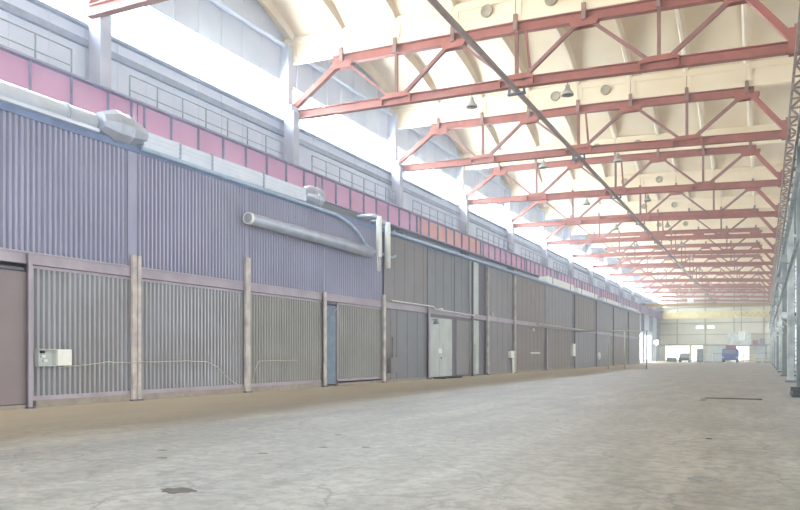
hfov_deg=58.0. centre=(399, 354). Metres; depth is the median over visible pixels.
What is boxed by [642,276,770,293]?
roof truss
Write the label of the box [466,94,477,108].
pendant lamp
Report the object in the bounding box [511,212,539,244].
window
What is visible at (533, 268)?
girder
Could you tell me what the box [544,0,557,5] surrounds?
ceiling vent
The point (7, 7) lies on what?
trim
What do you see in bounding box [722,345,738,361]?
truck
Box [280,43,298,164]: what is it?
wall column
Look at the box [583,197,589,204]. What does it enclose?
pendant lamp
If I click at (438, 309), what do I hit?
gas pipe
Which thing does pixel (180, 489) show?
floor patch
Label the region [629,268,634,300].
wall column
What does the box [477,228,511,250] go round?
guard rail
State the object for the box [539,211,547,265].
wall column
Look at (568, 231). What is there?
wall column
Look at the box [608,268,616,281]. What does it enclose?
window
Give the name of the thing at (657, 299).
wall column
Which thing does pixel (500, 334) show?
panel
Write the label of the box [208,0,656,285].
pipe
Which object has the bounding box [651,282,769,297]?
roof truss
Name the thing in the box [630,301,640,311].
girder
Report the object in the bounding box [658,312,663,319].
girder
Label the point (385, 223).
vent riser
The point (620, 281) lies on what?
wall column
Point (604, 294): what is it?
girder
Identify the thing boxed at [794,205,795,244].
girder
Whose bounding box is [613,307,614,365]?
gate post
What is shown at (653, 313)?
girder
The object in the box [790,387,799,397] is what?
steel skid
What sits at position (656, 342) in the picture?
floodlight
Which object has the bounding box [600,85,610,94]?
ceiling vent
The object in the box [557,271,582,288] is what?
girder
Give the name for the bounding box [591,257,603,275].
window
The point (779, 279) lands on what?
bracket
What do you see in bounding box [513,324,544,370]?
panel
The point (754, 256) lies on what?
roof truss
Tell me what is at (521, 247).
guard rail
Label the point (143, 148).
curved pipe
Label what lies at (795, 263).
wall
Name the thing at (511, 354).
meter box
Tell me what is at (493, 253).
girder
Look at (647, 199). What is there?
pendant lamp
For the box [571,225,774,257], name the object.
roof truss
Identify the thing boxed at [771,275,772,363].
lattice column
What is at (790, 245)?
lattice column
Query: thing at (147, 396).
baseboard
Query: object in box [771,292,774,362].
lattice column
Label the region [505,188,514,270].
wall column
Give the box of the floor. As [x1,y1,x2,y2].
[0,361,799,509]
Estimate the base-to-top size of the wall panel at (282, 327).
3.710 m
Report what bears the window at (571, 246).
in the wall at (203, 18)
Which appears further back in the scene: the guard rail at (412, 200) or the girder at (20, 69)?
the guard rail at (412, 200)
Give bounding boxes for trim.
[0,0,656,303]
[660,290,769,345]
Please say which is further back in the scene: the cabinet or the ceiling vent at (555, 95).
the cabinet
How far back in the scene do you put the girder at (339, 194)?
41.55 m
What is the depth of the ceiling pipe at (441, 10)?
33.56 m
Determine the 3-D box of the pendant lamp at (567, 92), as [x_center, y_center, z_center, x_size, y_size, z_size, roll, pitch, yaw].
[7.215,-11.468,31.080,0.540,0.600,0.540,0,0,27]
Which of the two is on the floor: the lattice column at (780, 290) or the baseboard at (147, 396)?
the lattice column at (780, 290)
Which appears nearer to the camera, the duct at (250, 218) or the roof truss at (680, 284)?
the duct at (250, 218)
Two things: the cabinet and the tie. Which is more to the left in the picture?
the cabinet
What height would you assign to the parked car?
1.750 m
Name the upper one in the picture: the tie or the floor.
the tie
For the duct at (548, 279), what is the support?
on the wall partition at (72, 197)
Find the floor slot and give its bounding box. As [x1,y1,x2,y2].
[699,397,761,400]
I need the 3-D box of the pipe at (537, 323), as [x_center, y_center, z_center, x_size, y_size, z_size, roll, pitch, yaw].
[17.275,-2.630,73.044,0.180,0.240,24.001,0,0,27]
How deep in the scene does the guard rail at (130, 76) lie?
30.20 m
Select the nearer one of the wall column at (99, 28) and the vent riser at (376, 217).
the wall column at (99, 28)
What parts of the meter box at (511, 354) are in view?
casing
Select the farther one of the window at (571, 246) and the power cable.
the window at (571, 246)
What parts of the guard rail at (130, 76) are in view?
rail post, rail post, rail post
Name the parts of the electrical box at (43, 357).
casing, box door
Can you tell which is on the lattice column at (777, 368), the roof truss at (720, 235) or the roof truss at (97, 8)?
the roof truss at (720, 235)
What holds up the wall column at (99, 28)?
on the floor
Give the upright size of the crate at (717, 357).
1.500 m
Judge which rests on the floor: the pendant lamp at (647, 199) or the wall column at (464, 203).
the wall column at (464, 203)
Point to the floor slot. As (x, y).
(705, 398)
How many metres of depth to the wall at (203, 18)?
36.09 m
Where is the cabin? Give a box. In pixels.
[727,333,766,360]
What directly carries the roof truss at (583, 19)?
on the lattice column at (795, 24)
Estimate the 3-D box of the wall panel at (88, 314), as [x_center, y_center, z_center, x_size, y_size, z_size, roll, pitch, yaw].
[-9.349,-0.595,21.367,0.105,3.710,3.740,0,0,27]
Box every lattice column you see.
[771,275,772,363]
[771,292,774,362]
[772,267,776,364]
[773,256,778,365]
[774,243,780,367]
[775,226,778,369]
[778,203,795,372]
[781,170,795,376]
[785,117,795,382]
[794,23,799,386]
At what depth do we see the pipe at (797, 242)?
31.41 m
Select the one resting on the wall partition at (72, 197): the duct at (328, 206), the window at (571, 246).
the duct at (328, 206)
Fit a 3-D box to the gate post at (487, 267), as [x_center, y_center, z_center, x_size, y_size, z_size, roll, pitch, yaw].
[6.377,-2.440,52.053,0.180,7.800,0.260,0,0,27]
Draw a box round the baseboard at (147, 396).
[0,363,640,409]
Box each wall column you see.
[84,0,110,88]
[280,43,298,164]
[388,113,402,233]
[457,158,468,255]
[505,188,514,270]
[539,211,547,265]
[566,228,572,276]
[587,243,593,284]
[604,257,609,291]
[618,261,622,296]
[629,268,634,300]
[639,276,644,361]
[648,283,652,361]
[655,285,659,360]
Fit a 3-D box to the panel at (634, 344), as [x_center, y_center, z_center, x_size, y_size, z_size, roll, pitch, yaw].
[36.170,-0.560,111.673,0.062,3.800,11.600,0,0,27]
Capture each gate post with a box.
[25,253,35,408]
[130,255,143,400]
[243,257,252,392]
[322,292,328,386]
[382,295,386,382]
[427,307,431,378]
[471,262,474,375]
[487,267,489,374]
[514,275,516,372]
[546,328,548,370]
[574,294,575,368]
[596,301,597,366]
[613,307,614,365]
[628,312,629,364]
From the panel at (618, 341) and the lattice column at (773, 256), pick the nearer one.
the lattice column at (773, 256)
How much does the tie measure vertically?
0.180 m
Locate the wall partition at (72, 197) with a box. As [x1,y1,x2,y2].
[0,101,640,405]
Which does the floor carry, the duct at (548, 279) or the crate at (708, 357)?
the crate at (708, 357)
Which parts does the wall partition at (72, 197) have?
panel, panel, panel, panel, panel, panel, panel, panel, panel, panel, panel, panel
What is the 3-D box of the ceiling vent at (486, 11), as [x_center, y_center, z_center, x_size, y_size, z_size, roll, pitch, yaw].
[3.906,-15.496,32.558,0.580,0.580,0.120,0,0,27]
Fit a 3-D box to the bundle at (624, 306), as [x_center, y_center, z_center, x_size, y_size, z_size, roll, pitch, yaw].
[34.736,-6.890,109.597,1.010,0.460,13.000,0,0,27]
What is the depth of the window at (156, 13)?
32.29 m
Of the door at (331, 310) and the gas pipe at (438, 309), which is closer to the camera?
the door at (331, 310)
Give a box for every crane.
[641,298,770,339]
[659,310,769,318]
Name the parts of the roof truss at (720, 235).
gusset plate, gusset plate, gusset plate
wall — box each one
[0,0,656,360]
[658,289,774,360]
[795,263,795,363]
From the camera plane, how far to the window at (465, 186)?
66.05 m
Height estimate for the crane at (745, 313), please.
1.700 m
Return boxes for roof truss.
[86,0,167,18]
[293,0,799,119]
[398,80,789,171]
[465,142,784,204]
[511,178,780,227]
[545,205,777,244]
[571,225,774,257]
[591,240,774,267]
[607,253,773,275]
[621,265,772,282]
[633,270,770,288]
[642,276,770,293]
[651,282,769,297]
[658,288,769,301]
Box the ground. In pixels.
[640,359,742,361]
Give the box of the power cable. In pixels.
[57,360,296,386]
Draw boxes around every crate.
[667,357,676,361]
[704,353,712,361]
[714,354,721,361]
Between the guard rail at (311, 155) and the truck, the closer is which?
the guard rail at (311, 155)
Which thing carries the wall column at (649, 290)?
on the floor
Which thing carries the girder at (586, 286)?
attached to the walkway
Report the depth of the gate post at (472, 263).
49.26 m
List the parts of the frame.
leg, leg, leg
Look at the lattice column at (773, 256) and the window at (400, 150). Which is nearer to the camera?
the window at (400, 150)
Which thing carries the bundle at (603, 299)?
on the wall partition at (72, 197)
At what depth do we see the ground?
182.32 m
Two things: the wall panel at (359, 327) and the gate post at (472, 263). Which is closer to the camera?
the wall panel at (359, 327)
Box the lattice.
[770,108,799,315]
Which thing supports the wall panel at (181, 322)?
attached to the wall partition at (72, 197)
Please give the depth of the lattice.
36.46 m
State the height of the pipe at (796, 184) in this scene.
0.200 m
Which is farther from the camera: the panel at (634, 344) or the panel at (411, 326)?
the panel at (634, 344)
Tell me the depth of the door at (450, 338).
46.24 m
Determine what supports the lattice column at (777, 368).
on the floor
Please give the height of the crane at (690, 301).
7.900 m
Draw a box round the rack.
[743,352,753,361]
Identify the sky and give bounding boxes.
[40,0,748,359]
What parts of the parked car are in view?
cabin glass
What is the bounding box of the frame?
[572,330,647,368]
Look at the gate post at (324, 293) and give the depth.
32.63 m
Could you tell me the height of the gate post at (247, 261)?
5.200 m
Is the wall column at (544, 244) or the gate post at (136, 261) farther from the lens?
the wall column at (544, 244)
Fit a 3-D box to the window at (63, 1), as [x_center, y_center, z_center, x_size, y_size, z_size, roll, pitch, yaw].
[-14.103,-13.125,21.894,0.140,2.070,12.060,0,0,27]
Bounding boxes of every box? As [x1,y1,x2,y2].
[35,349,71,365]
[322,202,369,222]
[508,351,514,372]
[571,344,575,355]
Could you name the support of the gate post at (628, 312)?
on the floor
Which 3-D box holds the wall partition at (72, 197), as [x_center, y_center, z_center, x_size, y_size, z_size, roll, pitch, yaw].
[11.287,-2.600,63.744,1.560,8.120,120.000,0,0,27]
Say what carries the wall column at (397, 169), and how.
on the floor
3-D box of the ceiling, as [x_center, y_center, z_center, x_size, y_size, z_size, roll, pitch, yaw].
[30.384,-16.217,79.906,27.516,4.237,204.058,0,0,27]
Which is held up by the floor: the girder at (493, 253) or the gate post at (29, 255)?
the gate post at (29, 255)
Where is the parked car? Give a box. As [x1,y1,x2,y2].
[679,353,690,361]
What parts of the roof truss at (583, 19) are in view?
gusset plate, gusset plate, gusset plate, gusset plate, gusset plate, gusset plate, gusset plate, plate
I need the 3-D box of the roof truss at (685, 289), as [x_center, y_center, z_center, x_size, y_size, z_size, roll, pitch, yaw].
[69.716,-13.296,161.219,23.122,3.973,1.206,0,0,27]
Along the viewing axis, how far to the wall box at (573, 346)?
75.01 m
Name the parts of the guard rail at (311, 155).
rail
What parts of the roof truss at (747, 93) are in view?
gusset plate, gusset plate, gusset plate, gusset plate, gusset plate, gusset plate, gusset plate, plate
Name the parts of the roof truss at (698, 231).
gusset plate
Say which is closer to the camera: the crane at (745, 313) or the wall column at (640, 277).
the wall column at (640, 277)
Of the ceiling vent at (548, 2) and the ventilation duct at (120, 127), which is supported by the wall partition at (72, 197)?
the ventilation duct at (120, 127)
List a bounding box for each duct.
[0,80,325,207]
[243,212,373,257]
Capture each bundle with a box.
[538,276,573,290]
[574,288,596,297]
[597,298,620,305]
[621,305,638,311]
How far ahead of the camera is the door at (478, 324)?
50.80 m
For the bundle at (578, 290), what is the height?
0.560 m
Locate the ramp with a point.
(446, 377)
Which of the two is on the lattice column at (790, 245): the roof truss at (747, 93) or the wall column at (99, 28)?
the roof truss at (747, 93)
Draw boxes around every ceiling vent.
[480,4,492,17]
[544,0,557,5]
[550,91,559,100]
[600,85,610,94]
[656,176,662,182]
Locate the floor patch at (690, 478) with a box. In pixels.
[687,477,722,480]
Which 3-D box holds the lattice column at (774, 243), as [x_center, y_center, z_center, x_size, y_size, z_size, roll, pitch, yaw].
[42.465,-5.490,80.502,1.350,13.900,0.500,0,0,27]
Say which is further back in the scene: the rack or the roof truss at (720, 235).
the rack
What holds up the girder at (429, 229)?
attached to the walkway
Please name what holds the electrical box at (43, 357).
attached to the wall panel at (88, 314)
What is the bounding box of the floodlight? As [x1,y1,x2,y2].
[654,340,658,361]
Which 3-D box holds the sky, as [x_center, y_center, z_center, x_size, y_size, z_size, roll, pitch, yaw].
[27.980,-51.357,75.486,339.926,134.366,339.926,0,0,27]
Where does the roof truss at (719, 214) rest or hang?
on the lattice column at (780, 290)
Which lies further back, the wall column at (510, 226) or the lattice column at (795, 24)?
the wall column at (510, 226)
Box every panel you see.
[25,265,130,400]
[142,279,243,393]
[251,292,322,386]
[337,303,381,380]
[386,308,396,379]
[397,310,426,378]
[485,321,511,372]
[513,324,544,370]
[545,328,572,368]
[573,332,594,366]
[595,334,611,365]
[612,336,626,364]
[627,338,639,363]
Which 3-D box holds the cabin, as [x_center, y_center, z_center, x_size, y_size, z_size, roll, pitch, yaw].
[76.629,-1.690,159.533,8.000,6.300,3.500,0,0,27]
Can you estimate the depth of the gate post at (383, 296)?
37.76 m
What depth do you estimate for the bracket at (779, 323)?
48.32 m
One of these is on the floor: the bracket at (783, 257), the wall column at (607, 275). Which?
the wall column at (607, 275)
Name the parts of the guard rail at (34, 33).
rail post, rail, rail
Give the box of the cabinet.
[697,349,702,361]
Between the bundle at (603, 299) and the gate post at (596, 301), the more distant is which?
the bundle at (603, 299)
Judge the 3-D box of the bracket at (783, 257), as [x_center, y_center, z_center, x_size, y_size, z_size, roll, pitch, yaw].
[20.112,-4.714,37.669,0.400,0.973,0.280,0,0,27]
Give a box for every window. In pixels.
[62,0,83,12]
[111,6,279,111]
[293,89,391,172]
[398,148,458,204]
[465,186,505,227]
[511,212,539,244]
[545,231,565,257]
[571,246,586,267]
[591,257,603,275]
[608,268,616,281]
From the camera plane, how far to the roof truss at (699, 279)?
117.34 m
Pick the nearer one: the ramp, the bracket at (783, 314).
the bracket at (783, 314)
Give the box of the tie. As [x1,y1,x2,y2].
[769,3,799,302]
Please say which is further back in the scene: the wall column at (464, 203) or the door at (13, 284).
the wall column at (464, 203)
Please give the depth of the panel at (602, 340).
90.48 m
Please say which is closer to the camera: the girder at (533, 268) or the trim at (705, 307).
the girder at (533, 268)
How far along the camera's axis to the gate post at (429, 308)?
42.85 m
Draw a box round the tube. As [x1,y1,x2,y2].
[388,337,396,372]
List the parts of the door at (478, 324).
recess panel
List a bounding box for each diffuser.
[466,105,476,108]
[562,93,573,96]
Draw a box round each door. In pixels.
[0,265,26,405]
[327,302,336,385]
[427,313,469,376]
[470,320,483,374]
[710,345,769,360]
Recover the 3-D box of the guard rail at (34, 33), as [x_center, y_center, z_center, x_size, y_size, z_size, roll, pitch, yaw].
[-13.215,-9.736,20.102,0.050,1.152,9.540,0,0,27]
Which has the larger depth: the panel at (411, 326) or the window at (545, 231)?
the window at (545, 231)
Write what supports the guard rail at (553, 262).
on the walkway
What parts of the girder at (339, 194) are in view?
crane rail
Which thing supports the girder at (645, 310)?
attached to the walkway
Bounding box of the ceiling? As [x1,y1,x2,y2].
[257,0,799,288]
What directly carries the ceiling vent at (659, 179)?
in the ceiling
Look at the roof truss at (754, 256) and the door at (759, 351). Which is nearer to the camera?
the roof truss at (754, 256)
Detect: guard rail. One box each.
[0,17,71,72]
[129,75,283,158]
[311,155,395,204]
[412,200,465,232]
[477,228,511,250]
[521,247,547,266]
[553,262,573,274]
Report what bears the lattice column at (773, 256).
on the floor
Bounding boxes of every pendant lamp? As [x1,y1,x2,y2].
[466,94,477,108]
[539,158,547,168]
[561,81,573,96]
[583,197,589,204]
[613,151,622,162]
[644,193,651,201]
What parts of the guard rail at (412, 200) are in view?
rail, rail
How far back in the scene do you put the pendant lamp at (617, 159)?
41.71 m
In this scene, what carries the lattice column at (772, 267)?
on the floor
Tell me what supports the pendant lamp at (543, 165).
hanging from the roof truss at (747, 93)
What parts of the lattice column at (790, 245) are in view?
plate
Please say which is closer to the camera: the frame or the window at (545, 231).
the frame
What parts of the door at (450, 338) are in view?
panel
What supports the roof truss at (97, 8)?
attached to the wall column at (99, 28)
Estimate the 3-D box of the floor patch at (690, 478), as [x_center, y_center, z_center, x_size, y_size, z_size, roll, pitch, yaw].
[3.568,1.457,8.459,0.378,0.006,0.273,0,0,6]
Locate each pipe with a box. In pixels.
[141,146,395,258]
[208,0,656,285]
[391,231,641,313]
[391,300,474,315]
[427,0,716,302]
[537,323,595,332]
[769,166,799,327]
[769,234,799,336]
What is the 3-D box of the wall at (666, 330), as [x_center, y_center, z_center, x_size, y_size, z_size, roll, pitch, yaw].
[72.753,-9.040,163.952,26.900,21.000,0.300,0,0,27]
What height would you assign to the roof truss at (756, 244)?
3.973 m
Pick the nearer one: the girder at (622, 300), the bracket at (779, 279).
the bracket at (779, 279)
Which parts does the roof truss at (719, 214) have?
gusset plate, gusset plate, gusset plate, gusset plate, gusset plate, gusset plate, gusset plate, plate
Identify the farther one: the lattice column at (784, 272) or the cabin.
the cabin
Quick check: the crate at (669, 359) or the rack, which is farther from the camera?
the crate at (669, 359)
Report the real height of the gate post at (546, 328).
3.900 m
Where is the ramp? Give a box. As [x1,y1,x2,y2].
[433,376,461,378]
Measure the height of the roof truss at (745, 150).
3.973 m
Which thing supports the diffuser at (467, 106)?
attached to the pendant lamp at (471, 104)
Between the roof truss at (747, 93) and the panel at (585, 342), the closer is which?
the roof truss at (747, 93)
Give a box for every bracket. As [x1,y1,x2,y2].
[777,277,783,289]
[777,321,783,332]
[781,255,789,270]
[781,312,789,326]
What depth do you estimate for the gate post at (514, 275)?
57.62 m
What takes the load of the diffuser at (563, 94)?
attached to the pendant lamp at (567, 92)
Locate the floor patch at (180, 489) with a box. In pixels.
[160,487,196,493]
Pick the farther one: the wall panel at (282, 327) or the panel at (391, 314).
the panel at (391, 314)
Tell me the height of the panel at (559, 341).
3.800 m
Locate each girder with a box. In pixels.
[0,44,140,120]
[137,100,321,186]
[318,174,420,234]
[415,214,483,256]
[479,241,526,271]
[523,258,558,278]
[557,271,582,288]
[582,281,601,297]
[601,289,617,301]
[617,295,630,306]
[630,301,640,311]
[640,305,649,314]
[649,308,657,317]
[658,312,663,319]
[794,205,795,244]
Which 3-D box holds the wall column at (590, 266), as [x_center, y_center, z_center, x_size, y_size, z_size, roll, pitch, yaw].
[26.556,-7.240,100.814,1.150,17.400,1.950,0,0,27]
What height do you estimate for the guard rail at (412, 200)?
1.152 m
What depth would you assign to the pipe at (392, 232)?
51.09 m
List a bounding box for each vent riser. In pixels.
[356,213,381,270]
[371,219,390,268]
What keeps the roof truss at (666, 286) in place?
on the lattice column at (774, 292)
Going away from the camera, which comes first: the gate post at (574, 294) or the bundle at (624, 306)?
the gate post at (574, 294)
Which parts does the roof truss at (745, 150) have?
gusset plate, gusset plate, gusset plate, gusset plate, gusset plate, gusset plate, gusset plate, plate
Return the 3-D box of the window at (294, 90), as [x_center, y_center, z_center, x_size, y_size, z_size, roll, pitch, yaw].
[-3.298,-13.125,43.324,0.140,2.070,12.060,0,0,27]
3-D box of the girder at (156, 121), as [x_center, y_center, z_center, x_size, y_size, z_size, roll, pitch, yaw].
[-6.928,-8.625,31.794,0.500,1.390,11.940,0,0,27]

